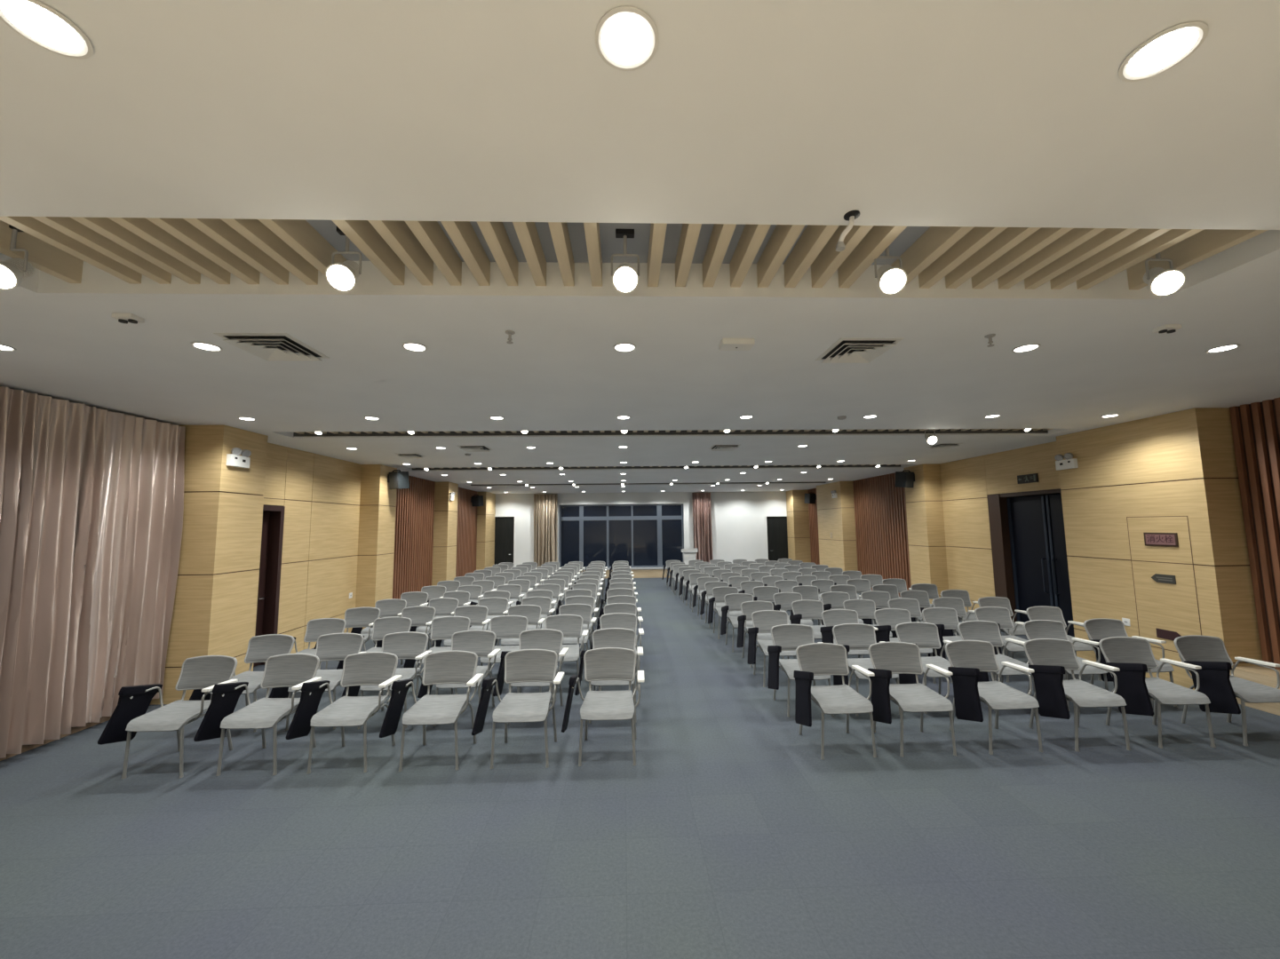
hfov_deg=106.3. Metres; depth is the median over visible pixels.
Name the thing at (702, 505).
curtain
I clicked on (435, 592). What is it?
chair
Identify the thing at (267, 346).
ceiling vent
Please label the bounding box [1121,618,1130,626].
wall socket
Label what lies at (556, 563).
chair
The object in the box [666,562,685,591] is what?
chair
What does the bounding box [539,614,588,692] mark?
chair
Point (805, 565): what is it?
chair
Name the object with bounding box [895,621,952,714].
chair
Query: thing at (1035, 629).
chair
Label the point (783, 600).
chair
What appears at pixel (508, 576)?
chair
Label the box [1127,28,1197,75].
diffuser
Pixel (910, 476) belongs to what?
grille
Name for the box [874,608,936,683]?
chair
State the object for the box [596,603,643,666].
chair
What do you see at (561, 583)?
chair
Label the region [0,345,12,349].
diffuser
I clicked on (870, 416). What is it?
recessed light
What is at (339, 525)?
wall
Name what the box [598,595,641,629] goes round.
chair
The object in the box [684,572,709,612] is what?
chair
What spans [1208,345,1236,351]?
diffuser
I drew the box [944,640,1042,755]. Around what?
chair
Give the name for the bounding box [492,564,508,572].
chair
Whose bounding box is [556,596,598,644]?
chair
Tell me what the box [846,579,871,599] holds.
chair
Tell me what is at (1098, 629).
chair
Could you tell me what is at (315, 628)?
chair
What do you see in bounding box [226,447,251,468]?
emergency light
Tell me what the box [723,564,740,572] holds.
chair
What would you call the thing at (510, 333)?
sprinkler
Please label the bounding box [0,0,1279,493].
ceiling
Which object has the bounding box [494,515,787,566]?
trim
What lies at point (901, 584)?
chair
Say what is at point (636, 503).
trim
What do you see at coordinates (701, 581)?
chair
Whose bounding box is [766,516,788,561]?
door
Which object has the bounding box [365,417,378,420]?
diffuser
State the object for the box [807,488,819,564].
wall panel
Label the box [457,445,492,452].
ceiling vent
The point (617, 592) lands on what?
chair
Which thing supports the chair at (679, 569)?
on the floor
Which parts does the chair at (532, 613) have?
seat, backrest, armrest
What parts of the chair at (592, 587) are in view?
backrest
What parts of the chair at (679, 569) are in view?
backrest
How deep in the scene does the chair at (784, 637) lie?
5.81 m
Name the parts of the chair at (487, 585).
seat, backrest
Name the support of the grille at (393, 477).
attached to the wall speaker at (397, 480)
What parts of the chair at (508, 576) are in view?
backrest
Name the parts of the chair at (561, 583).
backrest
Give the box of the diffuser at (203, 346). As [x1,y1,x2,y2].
[194,343,219,350]
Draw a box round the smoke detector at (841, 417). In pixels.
[837,415,846,420]
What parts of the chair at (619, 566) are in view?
backrest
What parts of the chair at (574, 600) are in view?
backrest, seat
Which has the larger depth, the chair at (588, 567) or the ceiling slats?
the chair at (588, 567)
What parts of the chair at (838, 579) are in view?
backrest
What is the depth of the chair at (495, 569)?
15.01 m
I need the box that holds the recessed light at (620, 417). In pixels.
[616,415,630,419]
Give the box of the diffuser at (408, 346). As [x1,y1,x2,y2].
[405,343,425,350]
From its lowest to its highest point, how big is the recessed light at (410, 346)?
0.013 m
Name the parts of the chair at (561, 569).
backrest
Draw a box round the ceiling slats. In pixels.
[0,216,1267,289]
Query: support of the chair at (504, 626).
on the floor
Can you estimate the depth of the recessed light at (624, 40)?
1.34 m
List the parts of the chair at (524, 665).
tablet armrest, leg, arm frame, leg, seat, backrest, leg, leg, arm frame, armrest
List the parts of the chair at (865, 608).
backrest, seat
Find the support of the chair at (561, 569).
on the floor
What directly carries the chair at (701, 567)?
on the floor
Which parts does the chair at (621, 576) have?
backrest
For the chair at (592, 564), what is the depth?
16.06 m
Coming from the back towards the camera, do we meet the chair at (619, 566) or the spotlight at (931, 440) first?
the chair at (619, 566)
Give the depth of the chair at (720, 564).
16.19 m
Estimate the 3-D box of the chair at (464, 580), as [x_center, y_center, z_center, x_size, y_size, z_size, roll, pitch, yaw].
[-4.492,2.888,11.891,0.751,0.888,0.652,-1,-5,-1]
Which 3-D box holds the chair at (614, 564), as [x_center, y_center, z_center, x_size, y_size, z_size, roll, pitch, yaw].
[-0.682,3.216,15.765,0.751,0.888,0.652,0,-5,-2]
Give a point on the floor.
(729, 835)
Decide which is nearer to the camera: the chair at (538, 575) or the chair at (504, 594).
the chair at (504, 594)
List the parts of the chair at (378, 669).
leg, tablet armrest, arm frame, leg, seat, leg, backrest, arm frame, leg, armrest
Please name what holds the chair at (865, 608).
on the floor
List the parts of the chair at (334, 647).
leg, seat, leg, backrest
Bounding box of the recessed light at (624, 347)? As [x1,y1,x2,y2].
[612,342,636,352]
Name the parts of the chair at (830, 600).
tablet armrest, backrest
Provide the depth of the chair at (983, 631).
5.94 m
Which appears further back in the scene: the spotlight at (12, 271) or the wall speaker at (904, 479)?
the wall speaker at (904, 479)
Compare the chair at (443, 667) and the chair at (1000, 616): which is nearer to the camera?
the chair at (443, 667)
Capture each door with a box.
[253,505,285,667]
[494,516,514,564]
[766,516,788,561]
[987,488,1074,636]
[1126,516,1201,668]
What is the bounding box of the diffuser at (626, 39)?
[601,14,651,64]
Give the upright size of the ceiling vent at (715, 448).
0.038 m
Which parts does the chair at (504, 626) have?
seat, backrest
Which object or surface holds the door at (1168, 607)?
attached to the wall at (1183, 463)
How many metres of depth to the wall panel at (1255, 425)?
5.62 m
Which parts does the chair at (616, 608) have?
backrest, armrest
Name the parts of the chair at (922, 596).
backrest, seat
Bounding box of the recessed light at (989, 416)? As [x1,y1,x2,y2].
[984,414,1001,418]
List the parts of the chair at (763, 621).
tablet armrest, leg, leg, backrest, seat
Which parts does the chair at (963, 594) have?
backrest, seat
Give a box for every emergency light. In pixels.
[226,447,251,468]
[448,492,455,500]
[830,490,837,498]
[1054,453,1078,470]
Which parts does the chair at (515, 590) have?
backrest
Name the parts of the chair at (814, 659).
tablet armrest, leg, leg, backrest, seat, leg, arm frame, armrest, leg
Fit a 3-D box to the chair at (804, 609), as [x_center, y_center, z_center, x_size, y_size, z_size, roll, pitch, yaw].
[2.703,2.385,7.491,0.751,0.888,0.652,0,-5,-4]
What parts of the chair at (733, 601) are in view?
tablet armrest, leg, leg, backrest, seat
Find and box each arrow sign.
[1151,573,1176,584]
[1155,628,1181,640]
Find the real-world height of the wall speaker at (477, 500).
0.439 m
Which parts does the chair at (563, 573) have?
backrest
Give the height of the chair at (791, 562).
0.888 m
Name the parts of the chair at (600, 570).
backrest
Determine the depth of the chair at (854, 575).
12.53 m
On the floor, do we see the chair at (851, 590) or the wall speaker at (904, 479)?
the chair at (851, 590)
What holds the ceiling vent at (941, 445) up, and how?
in the ceiling at (918, 115)
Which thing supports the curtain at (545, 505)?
hanging from the ceiling at (918, 115)
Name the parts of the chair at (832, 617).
tablet armrest, backrest, seat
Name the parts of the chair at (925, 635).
backrest, seat, leg, arm frame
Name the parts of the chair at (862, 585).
backrest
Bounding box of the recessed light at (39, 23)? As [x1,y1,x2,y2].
[0,0,93,59]
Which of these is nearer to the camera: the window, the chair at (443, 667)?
the chair at (443, 667)
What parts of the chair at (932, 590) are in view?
backrest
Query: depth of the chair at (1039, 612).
6.96 m
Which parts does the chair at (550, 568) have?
backrest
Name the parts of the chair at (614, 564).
backrest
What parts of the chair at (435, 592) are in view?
backrest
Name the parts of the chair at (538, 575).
backrest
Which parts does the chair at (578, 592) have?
backrest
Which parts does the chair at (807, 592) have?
backrest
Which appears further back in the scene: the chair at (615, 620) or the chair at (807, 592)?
the chair at (807, 592)
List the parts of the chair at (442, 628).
leg, seat, backrest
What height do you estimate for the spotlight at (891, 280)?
0.365 m
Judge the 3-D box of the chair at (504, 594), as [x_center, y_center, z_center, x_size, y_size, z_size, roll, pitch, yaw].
[-2.827,2.599,9.075,0.751,0.888,0.652,-1,-5,0]
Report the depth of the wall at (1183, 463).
7.09 m
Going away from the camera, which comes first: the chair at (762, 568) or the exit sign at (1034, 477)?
the exit sign at (1034, 477)
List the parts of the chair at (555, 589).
backrest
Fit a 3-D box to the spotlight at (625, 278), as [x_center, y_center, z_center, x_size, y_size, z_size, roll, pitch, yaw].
[-0.079,-1.158,2.559,0.155,0.365,0.218,0,-5,-2]
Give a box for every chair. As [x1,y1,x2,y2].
[97,655,238,779]
[189,634,294,732]
[193,653,321,776]
[263,618,346,670]
[268,633,365,731]
[286,651,401,774]
[314,607,380,669]
[336,616,412,696]
[341,631,431,729]
[350,598,406,647]
[373,605,435,674]
[379,650,483,771]
[380,591,428,618]
[403,616,470,696]
[409,597,459,650]
[417,629,500,726]
[421,585,445,617]
[426,580,460,603]
[427,590,470,643]
[431,605,490,666]
[453,576,475,586]
[457,585,483,605]
[464,572,484,580]
[469,580,496,603]
[469,590,513,639]
[469,597,508,646]
[471,649,564,769]
[473,569,492,580]
[477,615,528,695]
[481,576,505,597]
[484,566,500,576]
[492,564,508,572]
[492,572,514,589]
[492,628,568,724]
[494,604,545,645]
[496,584,524,610]
[498,562,514,569]
[502,569,521,584]
[507,579,532,604]
[510,566,527,575]
[516,564,532,572]
[516,575,539,596]
[516,589,556,620]
[521,596,555,630]
[522,562,537,569]
[523,572,544,590]
[530,568,550,584]
[535,583,564,615]
[536,565,553,581]
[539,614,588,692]
[540,564,556,572]
[542,579,568,604]
[544,562,560,570]
[548,571,574,590]
[548,574,572,596]
[551,568,577,588]
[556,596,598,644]
[557,588,596,642]
[558,604,596,651]
[560,565,580,583]
[561,647,643,766]
[564,563,582,579]
[568,561,585,576]
[571,579,602,620]
[572,583,600,630]
[573,574,602,613]
[574,628,643,723]
[577,571,604,607]
[582,565,605,596]
[585,563,606,592]
[586,568,606,599]
[587,561,607,588]
[590,612,643,691]
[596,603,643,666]
[598,588,637,618]
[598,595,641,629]
[603,578,636,607]
[603,582,637,614]
[605,573,636,602]
[606,571,633,586]
[608,563,628,577]
[608,567,634,589]
[609,560,630,578]
[610,564,633,580]
[662,560,680,588]
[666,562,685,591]
[668,564,691,595]
[674,566,699,600]
[679,569,705,605]
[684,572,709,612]
[688,559,703,567]
[692,576,718,620]
[693,561,709,570]
[699,564,715,572]
[699,581,729,628]
[703,566,721,580]
[707,587,745,639]
[709,559,724,566]
[711,569,731,580]
[716,561,731,569]
[718,572,740,591]
[720,593,762,652]
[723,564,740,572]
[727,576,753,596]
[731,565,750,580]
[732,559,747,565]
[736,600,784,667]
[738,580,763,595]
[740,569,759,580]
[741,561,756,569]
[747,610,796,687]
[748,563,765,569]
[749,572,770,581]
[752,586,787,612]
[755,558,769,564]
[758,565,775,573]
[761,575,783,587]
[764,560,779,565]
[767,624,833,717]
[770,568,788,577]
[772,580,798,611]
[772,592,812,626]
[773,563,790,568]
[778,558,792,563]
[781,572,802,580]
[783,565,801,572]
[787,560,802,565]
[789,599,834,657]
[790,585,821,625]
[793,643,876,760]
[795,575,820,598]
[797,568,817,575]
[799,562,815,568]
[810,564,828,571]
[810,571,831,580]
[810,579,834,620]
[820,591,863,625]
[820,609,877,658]
[824,567,842,575]
[828,574,859,597]
[829,584,861,599]
[832,623,899,716]
[842,571,871,588]
[842,599,892,658]
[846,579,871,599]
[859,574,882,594]
[860,590,890,625]
[867,642,956,757]
[872,584,898,624]
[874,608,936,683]
[882,579,920,622]
[887,597,922,637]
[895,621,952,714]
[899,590,933,622]
[910,583,954,634]
[922,607,961,683]
[932,596,974,636]
[940,589,977,621]
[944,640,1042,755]
[957,620,1038,711]
[974,606,1027,682]
[977,596,1027,636]
[1022,620,1108,711]
[1023,638,1130,752]
[1025,605,1101,681]
[1083,618,1177,707]
[1098,636,1216,748]
[1173,635,1279,747]
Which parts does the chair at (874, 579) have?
backrest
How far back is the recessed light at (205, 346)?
3.57 m
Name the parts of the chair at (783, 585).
backrest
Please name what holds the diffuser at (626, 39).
attached to the recessed light at (624, 40)
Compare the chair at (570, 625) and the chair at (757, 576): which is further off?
the chair at (757, 576)
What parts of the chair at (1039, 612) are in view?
backrest, arm frame, armrest, seat, leg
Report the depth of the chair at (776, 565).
15.32 m
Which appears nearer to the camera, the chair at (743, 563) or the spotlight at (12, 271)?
the spotlight at (12, 271)
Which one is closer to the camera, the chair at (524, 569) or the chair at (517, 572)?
the chair at (517, 572)
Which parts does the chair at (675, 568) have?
backrest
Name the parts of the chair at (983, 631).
backrest, seat, armrest, arm frame, leg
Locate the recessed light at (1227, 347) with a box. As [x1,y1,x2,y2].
[1205,344,1240,352]
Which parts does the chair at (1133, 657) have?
tablet armrest, backrest, leg, leg, leg, seat, arm frame, armrest, leg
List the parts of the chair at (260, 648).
seat, leg, backrest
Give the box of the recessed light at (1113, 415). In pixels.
[1100,413,1119,417]
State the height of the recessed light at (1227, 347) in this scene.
0.013 m
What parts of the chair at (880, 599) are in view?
backrest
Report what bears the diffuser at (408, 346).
attached to the recessed light at (410, 346)
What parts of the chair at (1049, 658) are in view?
tablet armrest, leg, backrest, leg, leg, seat, arm frame, armrest, leg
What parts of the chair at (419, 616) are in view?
backrest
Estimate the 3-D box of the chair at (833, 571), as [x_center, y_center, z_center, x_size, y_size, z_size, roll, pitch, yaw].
[5.423,2.899,13.176,0.751,0.888,0.652,0,-5,-4]
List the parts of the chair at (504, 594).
tablet armrest, seat, backrest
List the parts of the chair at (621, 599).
backrest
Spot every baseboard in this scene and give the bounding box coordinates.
[0,715,111,761]
[558,567,670,578]
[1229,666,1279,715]
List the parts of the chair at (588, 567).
backrest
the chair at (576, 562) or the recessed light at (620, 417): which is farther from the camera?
the chair at (576, 562)
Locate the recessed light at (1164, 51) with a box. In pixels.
[1118,20,1208,82]
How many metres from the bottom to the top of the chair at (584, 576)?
0.888 m
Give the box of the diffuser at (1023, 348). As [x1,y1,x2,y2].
[1014,345,1037,351]
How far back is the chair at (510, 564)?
16.88 m
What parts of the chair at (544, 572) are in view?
backrest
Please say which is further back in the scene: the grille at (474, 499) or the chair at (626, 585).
the grille at (474, 499)
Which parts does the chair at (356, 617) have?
backrest, seat, arm frame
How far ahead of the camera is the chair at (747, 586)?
10.53 m
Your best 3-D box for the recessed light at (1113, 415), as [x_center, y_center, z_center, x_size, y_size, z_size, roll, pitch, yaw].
[6.177,-0.835,6.303,0.180,0.013,0.180,0,-5,-2]
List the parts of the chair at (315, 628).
seat, backrest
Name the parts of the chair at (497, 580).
backrest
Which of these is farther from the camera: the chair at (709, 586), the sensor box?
the chair at (709, 586)
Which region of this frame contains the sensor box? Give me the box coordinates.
[718,338,755,350]
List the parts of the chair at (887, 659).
tablet armrest, leg, backrest, leg, seat, leg, arm frame, armrest, leg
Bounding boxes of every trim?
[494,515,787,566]
[556,501,685,562]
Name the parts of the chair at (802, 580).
backrest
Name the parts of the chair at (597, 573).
backrest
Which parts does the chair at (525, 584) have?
seat, backrest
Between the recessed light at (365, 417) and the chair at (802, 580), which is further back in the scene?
the chair at (802, 580)
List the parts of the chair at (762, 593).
backrest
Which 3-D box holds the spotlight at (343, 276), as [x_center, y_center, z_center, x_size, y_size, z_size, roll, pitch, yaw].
[-1.535,-1.146,2.507,0.159,0.365,0.218,0,-5,-2]
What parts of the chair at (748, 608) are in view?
tablet armrest, leg, backrest, seat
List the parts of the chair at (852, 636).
tablet armrest, backrest, leg, seat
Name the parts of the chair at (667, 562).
backrest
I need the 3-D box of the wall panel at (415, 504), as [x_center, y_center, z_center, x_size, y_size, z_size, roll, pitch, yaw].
[-6.078,1.649,12.500,0.100,3.500,3.300,0,-5,-2]
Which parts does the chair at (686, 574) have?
seat, backrest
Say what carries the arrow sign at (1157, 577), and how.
attached to the wall at (1183, 463)
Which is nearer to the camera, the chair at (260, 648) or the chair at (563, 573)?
the chair at (260, 648)
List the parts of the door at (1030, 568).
handle, handle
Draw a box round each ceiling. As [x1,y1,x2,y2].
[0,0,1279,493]
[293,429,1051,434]
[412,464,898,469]
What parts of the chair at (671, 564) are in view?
backrest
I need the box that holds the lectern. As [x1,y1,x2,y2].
[681,548,697,564]
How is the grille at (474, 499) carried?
attached to the wall speaker at (477, 500)
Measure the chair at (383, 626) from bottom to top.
0.888 m
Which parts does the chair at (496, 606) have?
seat, backrest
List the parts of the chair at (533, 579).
backrest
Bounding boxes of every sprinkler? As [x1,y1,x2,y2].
[505,330,515,343]
[835,209,860,251]
[984,333,995,347]
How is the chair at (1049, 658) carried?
on the floor
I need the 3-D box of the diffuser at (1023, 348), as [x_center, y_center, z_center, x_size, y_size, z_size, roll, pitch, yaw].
[3.061,-1.040,3.804,0.141,0.013,0.141,0,-5,-2]
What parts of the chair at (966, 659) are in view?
tablet armrest, leg, backrest, leg, leg, seat, arm frame, armrest, leg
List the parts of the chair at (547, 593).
backrest, seat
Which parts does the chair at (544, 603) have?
seat, backrest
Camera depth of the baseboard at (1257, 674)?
5.38 m
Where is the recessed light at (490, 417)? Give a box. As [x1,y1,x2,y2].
[489,416,504,420]
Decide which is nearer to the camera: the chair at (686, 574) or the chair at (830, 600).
the chair at (830, 600)
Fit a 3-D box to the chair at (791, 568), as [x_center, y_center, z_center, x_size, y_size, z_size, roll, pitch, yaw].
[4.544,2.992,14.042,0.751,0.888,0.652,0,-5,-3]
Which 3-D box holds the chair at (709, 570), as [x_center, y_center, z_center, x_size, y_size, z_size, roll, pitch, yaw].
[2.136,3.011,13.959,0.751,0.888,0.652,0,-5,-4]
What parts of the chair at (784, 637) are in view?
tablet armrest, leg, leg, backrest, seat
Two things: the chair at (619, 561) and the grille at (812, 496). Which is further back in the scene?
the grille at (812, 496)
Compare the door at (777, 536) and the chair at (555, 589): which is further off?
the door at (777, 536)
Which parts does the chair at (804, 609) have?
tablet armrest, backrest, seat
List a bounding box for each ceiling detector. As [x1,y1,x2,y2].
[111,313,144,324]
[1152,324,1181,333]
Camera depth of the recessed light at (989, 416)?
6.22 m
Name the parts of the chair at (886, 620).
tablet armrest, backrest, seat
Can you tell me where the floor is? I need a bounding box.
[0,577,1279,958]
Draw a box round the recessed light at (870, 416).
[862,414,877,418]
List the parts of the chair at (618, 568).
backrest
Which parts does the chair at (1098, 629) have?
leg, backrest, armrest, arm frame, seat, leg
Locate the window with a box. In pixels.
[558,503,683,568]
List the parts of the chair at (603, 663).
tablet armrest, arm frame, leg, leg, seat, backrest, leg, leg, arm frame, armrest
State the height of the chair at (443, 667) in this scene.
0.888 m
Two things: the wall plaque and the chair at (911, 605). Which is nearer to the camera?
the wall plaque
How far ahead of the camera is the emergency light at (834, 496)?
15.93 m
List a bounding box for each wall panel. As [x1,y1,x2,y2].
[392,476,435,599]
[455,487,477,577]
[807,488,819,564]
[852,472,911,596]
[1229,397,1279,669]
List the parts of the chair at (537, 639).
tablet armrest, seat, backrest, leg, leg, arm frame, armrest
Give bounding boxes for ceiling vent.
[213,333,329,360]
[396,453,423,458]
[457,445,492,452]
[708,445,740,451]
[814,337,903,363]
[926,443,962,448]
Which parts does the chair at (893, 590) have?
backrest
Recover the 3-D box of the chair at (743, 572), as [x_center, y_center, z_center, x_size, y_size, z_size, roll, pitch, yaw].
[3.043,2.914,13.054,0.751,0.888,0.652,0,-5,-2]
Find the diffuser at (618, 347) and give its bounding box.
[615,344,634,350]
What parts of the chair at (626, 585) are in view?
backrest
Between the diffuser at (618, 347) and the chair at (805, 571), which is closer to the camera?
the diffuser at (618, 347)
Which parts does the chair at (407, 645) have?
seat, backrest, leg, arm frame, leg, armrest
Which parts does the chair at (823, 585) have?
backrest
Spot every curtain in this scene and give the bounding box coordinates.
[0,386,88,758]
[60,406,185,734]
[533,493,557,567]
[691,492,713,564]
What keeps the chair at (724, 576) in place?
on the floor
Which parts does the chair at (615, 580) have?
backrest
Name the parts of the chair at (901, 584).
backrest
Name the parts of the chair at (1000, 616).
backrest, leg, seat, arm frame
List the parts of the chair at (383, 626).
seat, backrest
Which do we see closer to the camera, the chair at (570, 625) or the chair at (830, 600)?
the chair at (570, 625)
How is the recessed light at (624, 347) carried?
in the ceiling at (918, 115)
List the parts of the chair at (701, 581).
seat, backrest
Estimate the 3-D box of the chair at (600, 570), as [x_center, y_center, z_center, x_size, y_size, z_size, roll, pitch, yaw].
[-1.360,3.042,13.865,0.751,0.888,0.652,-1,-5,-1]
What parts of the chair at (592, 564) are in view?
backrest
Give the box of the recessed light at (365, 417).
[363,416,380,420]
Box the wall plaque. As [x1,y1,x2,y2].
[1143,532,1178,547]
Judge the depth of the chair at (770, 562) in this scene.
16.25 m
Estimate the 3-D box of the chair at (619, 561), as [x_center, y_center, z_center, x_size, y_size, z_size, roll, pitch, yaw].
[-0.693,3.307,16.711,0.751,0.888,0.652,0,-5,-2]
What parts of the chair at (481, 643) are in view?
seat, backrest, leg, leg, arm frame, armrest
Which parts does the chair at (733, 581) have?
backrest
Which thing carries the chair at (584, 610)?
on the floor
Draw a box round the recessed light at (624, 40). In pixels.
[595,5,658,71]
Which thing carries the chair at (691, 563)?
on the floor
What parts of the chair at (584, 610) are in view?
seat, backrest, arm frame, armrest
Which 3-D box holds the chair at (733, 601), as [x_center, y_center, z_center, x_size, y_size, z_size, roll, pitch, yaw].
[1.754,2.474,8.314,0.751,0.888,0.652,0,-5,-2]
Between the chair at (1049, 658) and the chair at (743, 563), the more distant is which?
the chair at (743, 563)
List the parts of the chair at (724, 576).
backrest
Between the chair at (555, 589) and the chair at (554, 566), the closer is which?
the chair at (555, 589)
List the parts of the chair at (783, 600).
tablet armrest, backrest, seat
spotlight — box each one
[0,224,35,290]
[325,226,361,292]
[611,229,639,294]
[874,246,907,294]
[924,429,938,445]
[1142,252,1185,296]
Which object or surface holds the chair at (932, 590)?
on the floor
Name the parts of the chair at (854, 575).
backrest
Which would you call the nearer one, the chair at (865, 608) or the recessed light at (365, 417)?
the recessed light at (365, 417)
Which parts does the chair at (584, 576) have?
backrest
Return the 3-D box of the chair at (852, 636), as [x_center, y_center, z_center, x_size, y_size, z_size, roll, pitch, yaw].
[2.607,2.204,5.602,0.751,0.888,0.652,0,-5,-2]
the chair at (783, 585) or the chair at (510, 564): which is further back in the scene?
the chair at (510, 564)
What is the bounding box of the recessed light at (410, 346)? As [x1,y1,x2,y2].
[401,342,428,351]
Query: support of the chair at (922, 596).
on the floor
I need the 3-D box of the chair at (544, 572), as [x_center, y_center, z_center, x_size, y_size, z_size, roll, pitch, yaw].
[-2.979,3.057,13.836,0.751,0.888,0.652,0,-5,-3]
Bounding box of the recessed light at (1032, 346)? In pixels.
[1011,343,1041,352]
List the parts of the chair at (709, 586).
leg, seat, backrest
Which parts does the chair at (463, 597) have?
backrest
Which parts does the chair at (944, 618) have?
tablet armrest, backrest, seat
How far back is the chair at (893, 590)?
9.66 m
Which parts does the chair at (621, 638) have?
tablet armrest, seat, backrest, leg, arm frame, armrest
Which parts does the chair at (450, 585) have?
backrest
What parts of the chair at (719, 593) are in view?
leg, leg, backrest, seat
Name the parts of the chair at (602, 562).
backrest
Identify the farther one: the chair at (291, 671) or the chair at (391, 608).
the chair at (391, 608)
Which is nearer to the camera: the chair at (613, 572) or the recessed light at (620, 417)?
the recessed light at (620, 417)
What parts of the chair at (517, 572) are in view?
backrest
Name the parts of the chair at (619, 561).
backrest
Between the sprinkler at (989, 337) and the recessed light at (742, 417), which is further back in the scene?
the recessed light at (742, 417)
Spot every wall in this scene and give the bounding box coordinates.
[149,424,495,705]
[495,491,787,566]
[786,407,1262,690]
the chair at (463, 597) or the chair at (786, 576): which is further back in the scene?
the chair at (786, 576)
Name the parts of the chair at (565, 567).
backrest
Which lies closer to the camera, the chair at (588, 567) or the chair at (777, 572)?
the chair at (777, 572)
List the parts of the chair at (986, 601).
backrest, seat, arm frame, armrest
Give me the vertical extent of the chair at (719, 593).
0.888 m
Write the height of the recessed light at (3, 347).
0.013 m
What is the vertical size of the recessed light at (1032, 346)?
0.013 m
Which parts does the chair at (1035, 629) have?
backrest, leg, armrest, seat, arm frame, leg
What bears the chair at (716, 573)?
on the floor
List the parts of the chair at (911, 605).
backrest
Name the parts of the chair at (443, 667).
leg, tablet armrest, arm frame, leg, seat, backrest, leg, arm frame, leg, armrest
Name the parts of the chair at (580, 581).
backrest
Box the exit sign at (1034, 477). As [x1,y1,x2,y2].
[1017,473,1038,484]
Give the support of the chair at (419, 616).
on the floor
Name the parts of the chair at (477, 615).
seat, backrest, armrest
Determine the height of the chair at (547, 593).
0.888 m
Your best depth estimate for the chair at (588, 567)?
15.13 m
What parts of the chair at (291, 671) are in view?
leg, tablet armrest, arm frame, seat, leg, leg, backrest, arm frame, leg, armrest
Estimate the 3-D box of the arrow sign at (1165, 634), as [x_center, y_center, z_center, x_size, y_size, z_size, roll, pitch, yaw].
[6.865,2.018,6.215,0.010,0.115,0.305,0,-5,-2]
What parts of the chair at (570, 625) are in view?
backrest, seat, leg, arm frame, armrest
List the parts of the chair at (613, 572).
backrest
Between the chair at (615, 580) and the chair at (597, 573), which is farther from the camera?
the chair at (597, 573)
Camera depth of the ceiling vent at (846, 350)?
3.77 m
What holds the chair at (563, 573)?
on the floor
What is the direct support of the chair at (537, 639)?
on the floor
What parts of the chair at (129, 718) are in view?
leg, tablet armrest, arm frame, seat, leg, leg, arm frame, backrest, leg, armrest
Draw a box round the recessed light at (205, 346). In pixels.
[190,341,222,351]
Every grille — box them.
[389,472,398,488]
[471,496,478,506]
[810,493,815,503]
[906,472,914,487]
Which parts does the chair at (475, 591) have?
backrest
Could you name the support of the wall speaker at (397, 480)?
attached to the wall at (339, 525)
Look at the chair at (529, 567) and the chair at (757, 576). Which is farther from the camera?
the chair at (529, 567)
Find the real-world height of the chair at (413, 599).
0.888 m
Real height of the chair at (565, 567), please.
0.888 m
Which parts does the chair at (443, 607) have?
seat, backrest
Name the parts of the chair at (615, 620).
backrest, leg, arm frame, armrest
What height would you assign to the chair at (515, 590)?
0.888 m
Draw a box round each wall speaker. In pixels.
[387,469,409,489]
[470,494,483,506]
[804,492,816,503]
[895,469,914,487]
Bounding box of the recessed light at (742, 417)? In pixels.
[739,415,753,419]
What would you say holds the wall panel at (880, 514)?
attached to the wall at (1183, 463)
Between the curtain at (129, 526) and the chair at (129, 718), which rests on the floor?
the chair at (129, 718)
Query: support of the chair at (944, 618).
on the floor
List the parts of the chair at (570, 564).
backrest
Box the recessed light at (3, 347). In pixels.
[0,343,16,351]
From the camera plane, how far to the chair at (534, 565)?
16.95 m
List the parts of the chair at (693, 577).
seat, backrest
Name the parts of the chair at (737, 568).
backrest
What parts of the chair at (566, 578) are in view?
backrest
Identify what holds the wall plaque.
attached to the wall at (1183, 463)
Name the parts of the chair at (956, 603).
backrest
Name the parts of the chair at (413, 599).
backrest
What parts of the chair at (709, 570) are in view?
backrest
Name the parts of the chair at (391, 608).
seat, backrest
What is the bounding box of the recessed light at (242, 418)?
[238,417,256,421]
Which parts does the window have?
pane, pane, pane, pane, pane, pane, pane, pane, pane, pane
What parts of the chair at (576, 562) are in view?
backrest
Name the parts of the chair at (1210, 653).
backrest, tablet armrest, leg, leg, seat, leg, arm frame, armrest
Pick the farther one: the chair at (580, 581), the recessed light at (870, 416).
the chair at (580, 581)
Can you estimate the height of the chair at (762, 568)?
0.888 m
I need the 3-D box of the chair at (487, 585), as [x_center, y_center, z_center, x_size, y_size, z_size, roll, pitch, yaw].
[-3.697,2.787,10.931,0.751,0.888,0.652,0,-5,-3]
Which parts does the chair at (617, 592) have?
backrest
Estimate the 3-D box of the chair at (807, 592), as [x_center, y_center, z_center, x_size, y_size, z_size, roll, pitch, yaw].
[3.280,2.552,9.309,0.751,0.888,0.652,-1,-5,-1]

